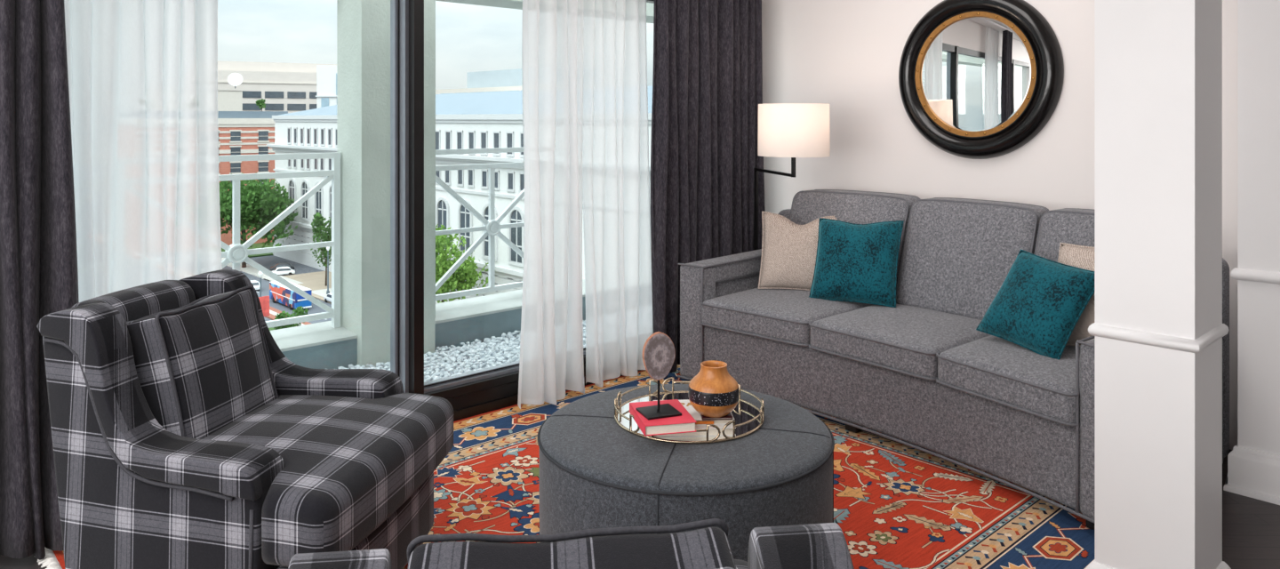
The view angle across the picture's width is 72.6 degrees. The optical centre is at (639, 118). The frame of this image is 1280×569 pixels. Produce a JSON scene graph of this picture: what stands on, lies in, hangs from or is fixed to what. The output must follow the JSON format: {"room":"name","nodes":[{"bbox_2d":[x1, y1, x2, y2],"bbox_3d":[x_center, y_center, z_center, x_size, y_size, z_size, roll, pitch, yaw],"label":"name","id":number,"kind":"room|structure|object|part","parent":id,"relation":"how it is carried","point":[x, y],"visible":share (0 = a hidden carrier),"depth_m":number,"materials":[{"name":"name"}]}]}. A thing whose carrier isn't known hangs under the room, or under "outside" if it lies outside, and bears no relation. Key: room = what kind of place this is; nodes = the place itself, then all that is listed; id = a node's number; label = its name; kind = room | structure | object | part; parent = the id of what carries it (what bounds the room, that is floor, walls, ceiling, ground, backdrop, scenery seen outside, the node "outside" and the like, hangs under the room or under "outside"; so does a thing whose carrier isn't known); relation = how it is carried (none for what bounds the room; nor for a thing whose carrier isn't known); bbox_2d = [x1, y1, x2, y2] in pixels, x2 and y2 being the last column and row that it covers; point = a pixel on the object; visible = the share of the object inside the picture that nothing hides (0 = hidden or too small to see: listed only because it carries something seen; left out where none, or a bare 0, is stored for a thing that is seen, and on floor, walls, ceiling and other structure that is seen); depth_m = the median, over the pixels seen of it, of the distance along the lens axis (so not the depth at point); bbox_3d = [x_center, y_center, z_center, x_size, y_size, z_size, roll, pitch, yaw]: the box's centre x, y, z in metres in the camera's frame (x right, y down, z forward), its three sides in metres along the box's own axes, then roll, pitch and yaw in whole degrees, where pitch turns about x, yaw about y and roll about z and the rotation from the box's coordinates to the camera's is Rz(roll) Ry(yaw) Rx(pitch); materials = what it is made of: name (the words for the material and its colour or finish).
{"room":"living room","nodes":[
{"label":"living room","id":0,"kind":"room"},
{"bbox_2d":[336,0,435,367],"bbox_3d":[-1.307,0.225,4.587,0.470,2.750,0.280,0,0,-43],"label":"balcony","id":1,"kind":"object","parent":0,"point":[363,26],"visible":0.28,"depth_m":4.40,"materials":[{"name":"paint"}]},
{"bbox_2d":[282,296,585,368],"bbox_3d":[-1.847,1.347,4.163,15.000,0.505,0.300,0,0,-43],"label":"wall","id":2,"kind":"structure","parent":0,"point":[343,353],"depth_m":4.71,"materials":[{"name":"grey concrete"}]},
{"bbox_2d":[269,279,585,351],"bbox_3d":[-1.853,1.082,4.169,15.000,0.036,0.323,0,0,-43],"label":"coping","id":3,"kind":"object","parent":2,"relation":"on","point":[318,333],"depth_m":4.73},
{"bbox_2d":[218,152,340,327],"bbox_3d":[-1.914,0.624,4.134,1.016,0.896,0.051,0,0,-43],"label":"balcony railing","id":4,"kind":"object","parent":3,"relation":"on","point":[236,253],"visible":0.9,"depth_m":4.31,"materials":[{"name":"white metal"}]},
{"bbox_3d":[-1.917,0.280,4.138,0.976,0.028,0.028,0,0,-43],"label":"rail","id":5,"kind":"part","parent":4,"relation":"part of","materials":[{"name":"white metal"}]},
{"bbox_3d":[-1.917,0.190,4.138,1.016,0.028,0.028,0,0,-43],"label":"rail","id":6,"kind":"part","parent":4,"relation":"part of","materials":[{"name":"white metal"}]},
{"bbox_3d":[-1.917,1.003,4.138,0.976,0.028,0.028,0,0,-43],"label":"rail","id":7,"kind":"part","parent":4,"relation":"part of","materials":[{"name":"white metal"}]},
{"bbox_3d":[-1.562,0.631,4.472,0.032,0.882,0.032,0,0,-43],"label":"post","id":8,"kind":"part","parent":4,"relation":"part of","materials":[{"name":"white metal"}]},
{"bbox_2d":[435,147,524,300],"bbox_3d":[-0.868,0.624,5.114,0.910,0.896,0.051,0,0,-43],"label":"balcony railing","id":9,"kind":"object","parent":3,"relation":"on","point":[492,228],"visible":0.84,"depth_m":5.08,"materials":[{"name":"white metal"}]},
{"bbox_3d":[-0.872,1.003,5.118,0.870,0.028,0.028,0,0,-43],"label":"rail","id":10,"kind":"part","parent":9,"relation":"part of","materials":[{"name":"white metal"}]},
{"bbox_3d":[-0.872,0.190,5.118,0.910,0.028,0.028,0,0,-43],"label":"rail","id":11,"kind":"part","parent":9,"relation":"part of","materials":[{"name":"white metal"}]},
{"bbox_3d":[-0.872,0.280,5.118,0.870,0.028,0.028,0,0,-43],"label":"rail","id":12,"kind":"part","parent":9,"relation":"part of","materials":[{"name":"white metal"}]},
{"bbox_2d":[435,0,653,23],"bbox_3d":[-1.957,-0.925,4.279,15.000,0.450,0.320,0,0,-43],"label":"balcony","id":13,"kind":"object","parent":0,"point":[503,4],"depth_m":5.34,"materials":[{"name":"paint"}]},
{"bbox_2d":[0,448,1279,568],"bbox_3d":[-0.570,1.360,-0.562,10.000,0.120,6.760,0,0,-43],"label":"floor","id":14,"kind":"structure","parent":0,"point":[1251,526],"depth_m":2.71,"materials":[{"name":"brown wood"}]},
{"bbox_2d":[33,364,1094,568],"bbox_3d":[0.012,1.292,2.819,2.966,0.016,2.395,0,0,-43],"label":"rug","id":15,"kind":"object","parent":14,"relation":"on","point":[897,505],"visible":0.21,"depth_m":2.91,"materials":[{"name":"carpet"}]},
{"bbox_2d":[36,268,453,568],"bbox_3d":[-1.021,0.874,2.330,0.860,0.825,0.756,0,0,10],"label":"armchair","id":16,"kind":"object","parent":15,"relation":"on","point":[184,436],"visible":0.97,"depth_m":2.10,"materials":[{"name":"fabric"}]},
{"bbox_3d":[-1.156,0.846,2.060,0.664,0.768,0.122,0,0,16],"label":"panel","id":17,"kind":"part","parent":16,"relation":"part of","materials":[{"name":"fabric"}]},
{"bbox_2d":[125,288,275,439],"bbox_3d":[-1.181,0.686,2.358,0.172,0.373,0.392,-14,-2,9],"label":"pillow","id":18,"kind":"object","parent":16,"relation":"on","point":[203,366],"depth_m":2.26,"materials":[{"name":"fabric"}]},
{"bbox_3d":[-1.058,0.846,2.631,0.664,0.768,0.122,0,0,4],"label":"panel","id":19,"kind":"part","parent":16,"relation":"part of","materials":[{"name":"fabric"}]},
{"bbox_2d":[202,392,453,567],"bbox_3d":[-0.903,0.900,2.310,0.622,0.204,0.756,0,0,10],"label":"seat cushion","id":20,"kind":"object","parent":16,"relation":"on","point":[342,464],"depth_m":2.09,"materials":[{"name":"fabric"}]},
{"bbox_3d":[-0.712,1.120,2.277,0.140,0.214,0.690,0,0,10],"label":"rail","id":21,"kind":"part","parent":16,"relation":"part of","materials":[{"name":"fabric"}]},
{"bbox_2d":[288,518,854,568],"bbox_3d":[-0.104,0.874,1.233,0.756,0.825,0.860,0,0,-7],"label":"armchair","id":22,"kind":"object","parent":15,"relation":"on","point":[812,546],"visible":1,"depth_m":1.04,"materials":[{"name":"fabric"}]},
{"bbox_3d":[-0.381,0.846,1.111,0.122,0.768,0.664,0,0,-13],"label":"panel","id":23,"kind":"part","parent":22,"relation":"part of","materials":[{"name":"fabric"}]},
{"bbox_2d":[407,527,736,568],"bbox_3d":[-0.084,0.708,1.071,0.392,0.373,0.172,0,14,-7],"label":"pillow","id":24,"kind":"object","parent":22,"relation":"on","point":[614,548],"depth_m":1.06,"materials":[{"name":"fabric"}]},
{"bbox_2d":[734,559,747,568],"bbox_3d":[-0.118,0.900,1.351,0.756,0.204,0.622,0,0,-7],"label":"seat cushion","id":25,"kind":"object","parent":22,"relation":"on","point":[740,564],"depth_m":1.63,"materials":[{"name":"fabric"}]},
{"bbox_3d":[0.195,0.846,1.181,0.122,0.768,0.664,0,0,-1],"label":"panel","id":26,"kind":"part","parent":22,"relation":"part of","materials":[{"name":"fabric"}]},
{"bbox_2d":[537,384,834,561],"bbox_3d":[0.128,1.080,2.500,0.840,0.414,0.840,0,0,-43],"label":"ottoman","id":27,"kind":"object","parent":15,"relation":"on","point":[595,473],"visible":0.77,"depth_m":2.22,"materials":[{"name":"fabric"}]},
{"bbox_2d":[614,377,764,443],"bbox_3d":[0.143,0.849,2.555,0.439,0.052,0.439,0,0,-43],"label":"tray","id":28,"kind":"object","parent":27,"relation":"on","point":[748,418],"visible":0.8,"depth_m":2.50,"materials":[{"name":"gold mirror"}]},
{"bbox_3d":[-0.054,0.839,2.484,0.017,0.006,0.138,0,0,-20],"label":"rail","id":29,"kind":"part","parent":28,"relation":"part of","materials":[{"name":"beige metal"}]},
{"bbox_3d":[-0.019,0.839,2.687,0.018,0.006,0.145,0,0,39],"label":"rail","id":30,"kind":"part","parent":28,"relation":"part of","materials":[{"name":"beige metal"}]},
{"bbox_3d":[0.177,0.839,2.762,0.145,0.006,0.018,0,0,9],"label":"rail","id":31,"kind":"part","parent":28,"relation":"part of","materials":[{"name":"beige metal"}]},
{"bbox_2d":[646,424,735,437],"bbox_3d":[0.135,0.859,2.475,0.245,0.021,0.190,0,0,-3],"label":"book","id":32,"kind":"object","parent":28,"relation":"on","point":[713,431],"visible":0.31,"depth_m":2.39,"materials":[{"name":"white paper"}]},
{"bbox_2d":[652,399,734,424],"bbox_3d":[0.150,0.841,2.495,0.215,0.016,0.175,0,0,-3],"label":"book","id":33,"kind":"object","parent":32,"relation":"on","point":[685,403],"visible":0.29,"depth_m":2.43,"materials":[{"name":"white paper"}]},
{"bbox_2d":[629,399,696,436],"bbox_3d":[0.060,0.820,2.392,0.142,0.027,0.192,0,0,-13],"label":"book","id":34,"kind":"object","parent":33,"relation":"on","point":[684,423],"visible":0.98,"depth_m":2.32,"materials":[{"name":"red paper"}]},
{"bbox_2d":[635,331,681,419],"bbox_3d":[0.051,0.695,2.385,0.100,0.222,0.090,0,0,-22],"label":"ornament","id":35,"kind":"object","parent":34,"relation":"on","point":[659,352],"visible":1,"depth_m":2.38,"materials":[{"name":"grey stone"}]},
{"bbox_3d":[0.051,0.756,2.385,0.006,0.090,0.006,0,0,0],"label":"stem","id":36,"kind":"part","parent":35,"relation":"part of","materials":[{"name":"black metal"}]},
{"bbox_2d":[695,420,713,423],"bbox_3d":[0.170,0.842,2.408,0.070,0.008,0.001,0,0,-3],"label":"print","id":37,"kind":"object","parent":33,"relation":"on","point":[698,422],"depth_m":2.41},
{"bbox_2d":[700,412,732,420],"bbox_3d":[0.212,0.830,2.455,0.085,0.007,0.100,0,0,-2],"label":"book","id":38,"kind":"object","parent":33,"relation":"on","point":[729,416],"visible":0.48,"depth_m":2.41,"materials":[{"name":"brown paper"}]},
{"bbox_2d":[688,360,739,417],"bbox_3d":[0.207,0.757,2.440,0.142,0.138,0.142,0,0,-43],"label":"vase","id":39,"kind":"object","parent":38,"relation":"on","point":[713,392],"visible":1,"depth_m":2.39,"materials":[{"name":"brown wood"}]},
{"bbox_3d":[0.106,0.839,2.349,0.152,0.006,0.019,0,0,10],"label":"rail","id":40,"kind":"part","parent":28,"relation":"part of","materials":[{"name":"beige metal"}]},
{"bbox_3d":[0.306,0.839,2.423,0.018,0.006,0.145,0,0,39],"label":"rail","id":41,"kind":"part","parent":28,"relation":"part of","materials":[{"name":"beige metal"}]},
{"bbox_3d":[0.339,0.839,2.629,0.018,0.006,0.145,0,0,-21],"label":"rail","id":42,"kind":"part","parent":28,"relation":"part of","materials":[{"name":"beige metal"}]},
{"bbox_2d":[753,103,830,250],"bbox_3d":[0.737,0.616,4.451,0.344,1.369,0.804,0,0,-2],"label":"floor lamp","id":43,"kind":"object","parent":14,"relation":"on","point":[793,131],"visible":0.84,"depth_m":4.08,"materials":[{"name":"white fabric"}]},
{"bbox_3d":[0.688,0.278,4.478,0.014,0.014,0.526,0,0,-12],"label":"arm","id":44,"kind":"part","parent":43,"relation":"part of","materials":[{"name":"black metal"}]},
{"bbox_3d":[0.744,0.057,4.221,0.344,0.251,0.344,0,0,-43],"label":"lamp shade","id":45,"kind":"part","parent":43,"relation":"part of","materials":[{"name":"fabric"}]},
{"bbox_2d":[677,189,1229,529],"bbox_3d":[1.176,0.828,3.768,1.050,0.914,2.156,0,0,-38],"label":"sofa","id":46,"kind":"object","parent":14,"relation":"on","point":[920,372],"visible":0.51,"depth_m":3.56,"materials":[{"name":"grey fabric"}]},
{"bbox_3d":[0.278,0.973,4.187,0.146,0.545,0.115,0,0,39],"label":"arm post","id":47,"kind":"part","parent":46,"relation":"part of","materials":[{"name":"grey fabric"}]},
{"bbox_3d":[0.545,0.750,4.468,0.147,0.105,0.795,0,0,43],"label":"arm","id":48,"kind":"part","parent":46,"relation":"part of"},
{"bbox_3d":[0.554,1.012,4.493,0.127,0.465,0.746,0,0,43],"label":"arm panel","id":49,"kind":"part","parent":46,"relation":"part of","materials":[{"name":"grey fabric"}]},
{"bbox_2d":[701,287,874,343],"bbox_3d":[0.707,0.904,4.103,0.653,0.135,0.622,0,0,-43],"label":"seat cushion","id":50,"kind":"object","parent":46,"relation":"on","point":[772,316],"depth_m":3.93,"materials":[{"name":"grey fabric"}]},
{"bbox_2d":[758,211,837,290],"bbox_3d":[0.789,0.661,4.303,0.402,0.380,0.180,0,0,12],"label":"throw pillow","id":51,"kind":"object","parent":46,"relation":"on","point":[788,248],"visible":0.73,"depth_m":4.26,"materials":[{"name":"beige fabric"}]},
{"bbox_3d":[0.883,1.257,3.592,0.056,0.057,0.056,0,0,-43],"label":"leg","id":52,"kind":"part","parent":46,"relation":"part of","materials":[{"name":"black wood"}]},
{"bbox_2d":[790,189,919,286],"bbox_3d":[1.032,0.617,4.340,0.333,0.487,0.660,0,0,-43],"label":"cushion","id":53,"kind":"object","parent":46,"relation":"on","point":[852,206],"depth_m":4.28,"materials":[{"name":"grey fabric"}]},
{"bbox_2d":[808,217,903,307],"bbox_3d":[0.999,0.660,4.035,0.421,0.381,0.212,0,0,34],"label":"throw pillow","id":54,"kind":"object","parent":46,"relation":"on","point":[854,262],"visible":1,"depth_m":3.98,"materials":[{"name":"teal fabric"}]},
{"bbox_2d":[810,303,990,377],"bbox_3d":[1.128,0.904,3.636,0.675,0.135,0.624,0,0,-43],"label":"seat cushion","id":55,"kind":"object","parent":46,"relation":"on","point":[906,340],"depth_m":3.49,"materials":[{"name":"grey fabric"}]},
{"bbox_2d":[896,198,1048,319],"bbox_3d":[1.462,0.617,3.859,0.318,0.487,0.629,0,0,-37],"label":"cushion","id":56,"kind":"object","parent":46,"relation":"on","point":[956,255],"depth_m":3.79,"materials":[{"name":"grey fabric"}]},
{"bbox_3d":[1.495,0.873,4.020,0.237,0.745,2.156,0,0,-39],"label":"frame","id":57,"kind":"part","parent":46,"relation":"part of","materials":[{"name":"grey fabric"}]},
{"bbox_2d":[937,335,1079,423],"bbox_3d":[1.454,0.904,3.157,0.695,0.135,0.560,0,0,-38],"label":"seat cushion","id":58,"kind":"object","parent":46,"relation":"on","point":[992,369],"depth_m":2.98,"materials":[{"name":"grey fabric"}]},
{"bbox_2d":[976,248,1094,359],"bbox_3d":[1.468,0.682,3.214,0.228,0.339,0.392,0,0,-25],"label":"throw pillow","id":59,"kind":"object","parent":46,"relation":"on","point":[1040,301],"visible":0.98,"depth_m":3.14,"materials":[{"name":"teal fabric"}]},
{"bbox_2d":[1036,208,1094,262],"bbox_3d":[1.786,0.617,3.377,0.313,0.487,0.565,0,0,-30],"label":"cushion","id":60,"kind":"object","parent":46,"relation":"on","point":[1054,228],"depth_m":3.49,"materials":[{"name":"grey fabric"}]},
{"bbox_2d":[1057,242,1094,346],"bbox_3d":[1.680,0.655,3.179,0.200,0.392,0.409,0,0,-33],"label":"throw pillow","id":61,"kind":"object","parent":46,"relation":"on","point":[1074,255],"visible":0.13,"depth_m":3.21,"materials":[{"name":"beige fabric"}]},
{"bbox_3d":[1.448,0.973,2.706,0.113,0.545,0.157,0,0,-26],"label":"arm post","id":62,"kind":"part","parent":46,"relation":"part of","materials":[{"name":"grey fabric"}]},
{"bbox_3d":[1.438,1.257,2.734,0.056,0.057,0.056,0,0,-43],"label":"leg","id":63,"kind":"part","parent":46,"relation":"part of","materials":[{"name":"black wood"}]},
{"bbox_3d":[1.779,1.012,2.949,0.758,0.465,0.122,0,0,-38],"label":"arm panel","id":64,"kind":"part","parent":46,"relation":"part of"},
{"bbox_2d":[761,0,1237,449],"bbox_3d":[1.606,0.075,4.289,0.150,2.450,2.660,0,0,-43],"label":"wall","id":65,"kind":"structure","parent":0,"point":[845,55],"depth_m":4.46,"materials":[{"name":"white paint"}]},
{"bbox_2d":[898,0,1063,159],"bbox_3d":[1.590,-0.209,4.151,0.062,0.808,0.808,0,0,-43],"label":"wall mirror","id":66,"kind":"object","parent":65,"relation":"attached to","point":[979,79],"visible":1,"depth_m":4.12,"materials":[{"name":"black paint"}]},
{"bbox_2d":[920,16,1031,131],"bbox_3d":[1.590,-0.209,4.150,0.001,0.548,0.548,0,0,-43],"label":"mirror glass","id":67,"kind":"object","parent":66,"relation":"attached to","point":[976,71],"depth_m":4.14,"materials":[{"name":"white"}]},
{"bbox_2d":[1094,0,1222,568],"bbox_3d":[1.324,0.075,2.225,0.236,2.450,0.223,0,0,-43],"label":"column","id":68,"kind":"structure","parent":0,"point":[1158,63],"depth_m":2.14,"materials":[{"name":"white paint"}]},
{"bbox_2d":[1085,560,1231,568],"bbox_3d":[1.324,1.216,2.225,0.292,0.168,0.279,0,0,-43],"label":"baseboard","id":69,"kind":"structure","parent":68,"relation":"attached to","point":[1093,564],"depth_m":2.21,"materials":[{"name":"white paint"}]},
{"bbox_2d":[1088,322,1229,352],"bbox_3d":[1.324,0.540,2.225,0.261,0.032,0.248,0,0,-43],"label":"trim","id":70,"kind":"structure","parent":68,"relation":"attached to","point":[1178,343],"depth_m":2.13,"materials":[{"name":"white paint"}]},
{"bbox_3d":[-1.601,1.440,3.900,15.000,0.320,1.220,0,0,-43],"label":"balcony","id":71,"kind":"object","parent":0,"visible":0},
{"bbox_2d":[325,320,585,382],"bbox_3d":[-1.157,1.244,4.084,7.100,0.070,0.738,0,0,-43],"label":"gravel","id":72,"kind":"object","parent":71,"relation":"on","point":[452,360],"visible":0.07,"depth_m":4.46,"materials":[{"name":"white gravel"}]},
{"bbox_3d":[3.744,0.075,1.709,0.560,2.450,4.172,0,0,-43],"label":"wall","id":73,"kind":"structure","parent":0,"visible":0},
{"bbox_2d":[1223,445,1279,504],"bbox_3d":[3.498,1.222,1.516,0.038,0.156,4.226,0,0,-43],"label":"baseboard","id":74,"kind":"structure","parent":73,"relation":"attached to","point":[1252,473],"depth_m":2.99,"materials":[{"name":"white paint"}]},
{"bbox_2d":[1230,267,1279,284],"bbox_3d":[3.522,0.544,1.528,0.052,0.040,4.210,0,0,-43],"label":"trim","id":75,"kind":"structure","parent":73,"relation":"attached to","point":[1240,274],"depth_m":2.99,"materials":[{"name":"white paint"}]},
{"bbox_2d":[1237,0,1279,455],"bbox_3d":[3.535,-0.003,1.528,0.032,2.295,4.192,0,0,-43],"label":"wall","id":76,"kind":"structure","parent":73,"relation":"attached to","point":[1258,20],"depth_m":3.00,"materials":[{"name":"white paint"}]},
{"bbox_3d":[-2.889,-0.920,1.897,9.980,0.460,0.200,0,0,-43],"label":"wall window","id":77,"kind":"structure","parent":0,"visible":0},
{"bbox_2d":[390,0,653,421],"bbox_3d":[-1.430,0.305,3.228,5.730,1.990,0.175,0,0,-43],"label":"window","id":78,"kind":"structure","parent":77,"relation":"attached to","point":[477,392],"depth_m":3.62,"materials":[{"name":"grey metal"}]},
{"bbox_3d":[1.256,-1.275,0.122,16.000,0.250,8.460,0,0,-43],"label":"ceiling","id":79,"kind":"structure","parent":0,"visible":0},
{"bbox_3d":[-1.272,-1.095,3.125,5.620,0.030,0.180,0,0,-43],"label":"track","id":80,"kind":"object","parent":79,"relation":"attached to","visible":0},
{"bbox_2d":[0,0,79,559],"bbox_3d":[-1.838,0.102,2.512,0.378,2.364,0.138,0,0,-43],"label":"drape","id":81,"kind":"object","parent":80,"relation":"hanging from","point":[39,275],"visible":0.88,"depth_m":2.52,"materials":[{"name":"grey fabric"}]},
{"bbox_2d":[64,0,222,302],"bbox_3d":[-1.642,0.111,2.852,0.549,2.342,0.085,0,0,-43],"label":"sheer curtain","id":82,"kind":"object","parent":80,"relation":"hanging from","point":[142,74],"visible":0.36,"depth_m":2.86,"materials":[{"name":"white fabric"}]},
{"bbox_2d":[517,0,584,408],"bbox_3d":[-0.390,0.111,3.957,0.379,2.342,0.136,0,0,-43],"label":"sheer curtain","id":83,"kind":"object","parent":80,"relation":"hanging from","point":[551,363],"visible":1,"depth_m":3.93,"materials":[{"name":"white fabric"}]},
{"bbox_2d":[582,0,652,387],"bbox_3d":[-0.106,0.111,4.277,0.453,2.342,0.096,0,0,-43],"label":"sheer curtain","id":84,"kind":"object","parent":80,"relation":"hanging from","point":[616,204],"visible":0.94,"depth_m":4.26,"materials":[{"name":"white fabric"}]},
{"bbox_2d":[650,0,765,376],"bbox_3d":[0.376,0.101,4.596,0.837,2.362,0.109,0,0,-43],"label":"drape","id":85,"kind":"object","parent":80,"relation":"hanging from","point":[708,72],"visible":0.76,"depth_m":4.53,"materials":[{"name":"grey fabric"}]},
{"label":"outside","id":86,"kind":"structure","parent":0,"visible":0},
{"bbox_2d":[221,241,275,330],"bbox_3d":[-77.176,30.150,174.393,54.000,0.300,240.000,0,0,-43],"label":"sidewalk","id":87,"kind":"structure","parent":86,"point":[260,244],"depth_m":198.00,"materials":[{"name":"grey concrete"}]},
{"bbox_2d":[258,296,269,316],"bbox_3d":[-55.668,28.300,128.484,1.930,4.000,0.263,0,0,-43],"label":"banner","id":88,"kind":"object","parent":87,"relation":"on","point":[264,300],"visible":0.46,"depth_m":128.81,"materials":[{"name":"red fabric"}]},
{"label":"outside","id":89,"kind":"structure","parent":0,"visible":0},
{"bbox_2d":[267,271,331,303],"bbox_3d":[-22.453,30.210,121.521,12.500,0.180,128.000,0,0,-43],"label":"plaza","id":90,"kind":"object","parent":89,"point":[314,281],"visible":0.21,"depth_m":161.72,"materials":[{"name":"beige concrete"}]},
{"bbox_2d":[310,211,331,286],"bbox_3d":[-56.516,23.500,156.613,5.268,13.610,5.401,0,0,-43],"label":"street tree","id":91,"kind":"object","parent":90,"relation":"on","point":[325,236],"visible":0.77,"depth_m":155.57,"materials":[{"name":"green plant"}]},
{"bbox_2d":[326,246,329,294],"bbox_3d":[-53.435,25.925,149.223,0.640,8.750,0.624,0,0,-43],"label":"street lamp","id":92,"kind":"object","parent":90,"relation":"on","point":[327,248],"visible":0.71,"depth_m":149.13,"materials":[{"name":"grey metal"}]},
{"bbox_2d":[435,224,487,303],"bbox_3d":[-28.379,22.597,124.620,15.513,15.421,14.074,0,0,-43],"label":"street tree","id":93,"kind":"object","parent":90,"relation":"on","point":[467,270],"visible":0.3,"depth_m":123.45,"materials":[{"name":"green plant"}]},
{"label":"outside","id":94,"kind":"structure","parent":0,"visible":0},
{"bbox_2d":[222,255,331,327],"bbox_3d":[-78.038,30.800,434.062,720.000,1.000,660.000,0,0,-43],"label":"street","id":95,"kind":"structure","parent":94,"point":[267,261],"depth_m":165.44,"materials":[{"name":"grey asphalt"}]},
{"bbox_2d":[217,88,243,111],"bbox_3d":[-157.038,10.050,305.404,28.600,40.500,30.300,0,0,-33],"label":"block","id":96,"kind":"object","parent":95,"relation":"on","point":[228,99],"visible":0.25,"depth_m":298.48,"materials":[{"name":"stone"}]},
{"bbox_2d":[227,72,242,88],"bbox_3d":[-140.253,-12.974,301.738,4.556,5.548,2.579,0,0,-43],"label":"satellite dish","id":97,"kind":"object","parent":96,"relation":"on","point":[235,79],"visible":1,"depth_m":302.36,"materials":[{"name":"grey paint"}]},
{"bbox_2d":[217,111,287,245],"bbox_3d":[-107.696,14.300,215.644,34.600,32.000,30.350,0,0,-37],"label":"brick building","id":98,"kind":"structure","parent":95,"relation":"on","point":[240,132],"depth_m":207.61,"materials":[{"name":"brick"}]},
{"bbox_2d":[255,98,265,111],"bbox_3d":[-91.797,-2.980,211.170,2.853,3.579,2.819,0,0,-43],"label":"shrub","id":99,"kind":"object","parent":98,"relation":"on","point":[260,103],"visible":1,"depth_m":210.54,"materials":[{"name":"green plant"}]},
{"bbox_2d":[250,280,259,290],"bbox_3d":[-68.511,29.490,153.750,1.860,1.620,4.530,0,0,-43],"label":"car","id":100,"kind":"object","parent":95,"relation":"on","point":[256,284],"visible":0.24,"depth_m":152.61,"materials":[{"name":"white paint"}]},
{"bbox_2d":[219,172,298,267],"bbox_3d":[-80.435,20.512,175.982,21.901,19.594,23.170,0,0,-43],"label":"street tree","id":101,"kind":"object","parent":95,"relation":"on","point":[260,203],"visible":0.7,"depth_m":172.43,"materials":[{"name":"green plant"}]},
{"bbox_2d":[258,271,263,296],"bbox_3d":[-56.469,26.425,129.653,0.640,7.750,0.624,0,0,-43],"label":"street lamp","id":102,"kind":"object","parent":95,"relation":"on","point":[260,274],"visible":0.51,"depth_m":129.57,"materials":[{"name":"white metal"}]},
{"bbox_2d":[217,60,336,113],"bbox_3d":[-153.471,3.550,379.467,78.600,53.500,40.400,0,0,-29],"label":"office building","id":103,"kind":"structure","parent":95,"relation":"on","point":[290,87],"depth_m":359.24,"materials":[{"name":"concrete"}]},
{"bbox_2d":[217,60,336,72],"bbox_3d":[-154.726,-21.200,375.560,68.000,4.000,26.000,0,0,-29],"label":"plant","id":104,"kind":"object","parent":103,"relation":"on","point":[239,66],"depth_m":361.00,"materials":[{"name":"beige concrete"}]},
{"bbox_2d":[269,262,294,271],"bbox_3d":[-70.752,29.490,172.199,4.530,1.620,1.860,0,0,-23],"label":"car","id":105,"kind":"object","parent":95,"relation":"on","point":[285,264],"visible":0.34,"depth_m":171.69,"materials":[{"name":"paint"}]},
{"bbox_2d":[272,266,295,275],"bbox_3d":[-68.913,29.490,167.753,4.530,1.620,1.860,0,0,-25],"label":"car","id":106,"kind":"object","parent":95,"relation":"on","point":[280,270],"visible":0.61,"depth_m":167.23,"materials":[{"name":"white paint"}]},
{"bbox_2d":[264,305,311,326],"bbox_3d":[-72.431,30.090,151.424,0.900,0.020,200.000,0,0,-43],"label":"median","id":107,"kind":"object","parent":95,"relation":"on","point":[270,311],"depth_m":134.30,"materials":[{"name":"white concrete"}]},
{"bbox_2d":[272,305,308,330],"bbox_3d":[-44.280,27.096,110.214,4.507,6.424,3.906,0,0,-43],"label":"hedge","id":108,"kind":"object","parent":107,"relation":"on","point":[299,311],"visible":0.17,"depth_m":109.64,"materials":[{"name":"green plant"}]},
{"bbox_2d":[269,280,311,309],"bbox_3d":[-56.701,28.586,141.156,2.600,3.413,11.300,0,0,-43],"label":"bus","id":109,"kind":"object","parent":95,"relation":"on","point":[278,292],"visible":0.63,"depth_m":138.94,"materials":[{"name":"blue metal"}]},
{"bbox_3d":[-52.925,27.850,137.130,2.400,1.100,0.140,0,0,-43],"label":"panel","id":110,"kind":"part","parent":109,"relation":"part of","materials":[{"name":"blue metal"}]},
{"bbox_2d":[315,64,336,108],"bbox_3d":[-100.462,1.300,328.545,36.800,58.000,36.500,0,0,-13],"label":"tower","id":111,"kind":"structure","parent":95,"relation":"on","point":[326,76],"depth_m":307.88,"materials":[{"name":"concrete"}]},
{"bbox_2d":[323,293,331,302],"bbox_3d":[-50.111,29.490,142.901,1.860,1.620,4.530,0,0,-43],"label":"car","id":112,"kind":"object","parent":95,"relation":"on","point":[328,297],"visible":0.29,"depth_m":142.67,"materials":[{"name":"white paint"}]},
{"bbox_2d":[266,85,652,303],"bbox_3d":[-21.393,12.700,155.623,38.300,35.200,138.300,0,0,-43],"label":"building","id":113,"kind":"structure","parent":95,"relation":"on","point":[492,119],"depth_m":138.23,"materials":[{"name":"concrete"}]},
{"bbox_3d":[-21.393,6.475,155.623,38.300,1.450,138.300,0,0,-43],"label":"cornice","id":114,"kind":"part","parent":113,"relation":"part of","materials":[{"name":"concrete"}]},
{"bbox_2d":[435,68,522,94],"bbox_3d":[-52.101,5.300,363.791,30.300,50.000,78.000,0,0,-43],"label":"building","id":115,"kind":"structure","parent":95,"relation":"on","point":[506,80],"depth_m":358.28,"materials":[{"name":"stone"}]},
{"bbox_2d":[467,68,522,87],"bbox_3d":[-45.015,-16.100,360.840,24.000,7.200,60.000,0,0,-43],"label":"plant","id":116,"kind":"object","parent":115,"relation":"on","point":[506,77],"depth_m":358.71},
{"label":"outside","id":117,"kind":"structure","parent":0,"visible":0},
{"bbox_2d":[221,257,331,296],"bbox_3d":[-49.632,30.200,145.387,5.500,0.200,200.000,0,0,-43],"label":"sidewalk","id":118,"kind":"structure","parent":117,"point":[250,269],"depth_m":165.24,"materials":[{"name":"beige concrete"}]}
]}

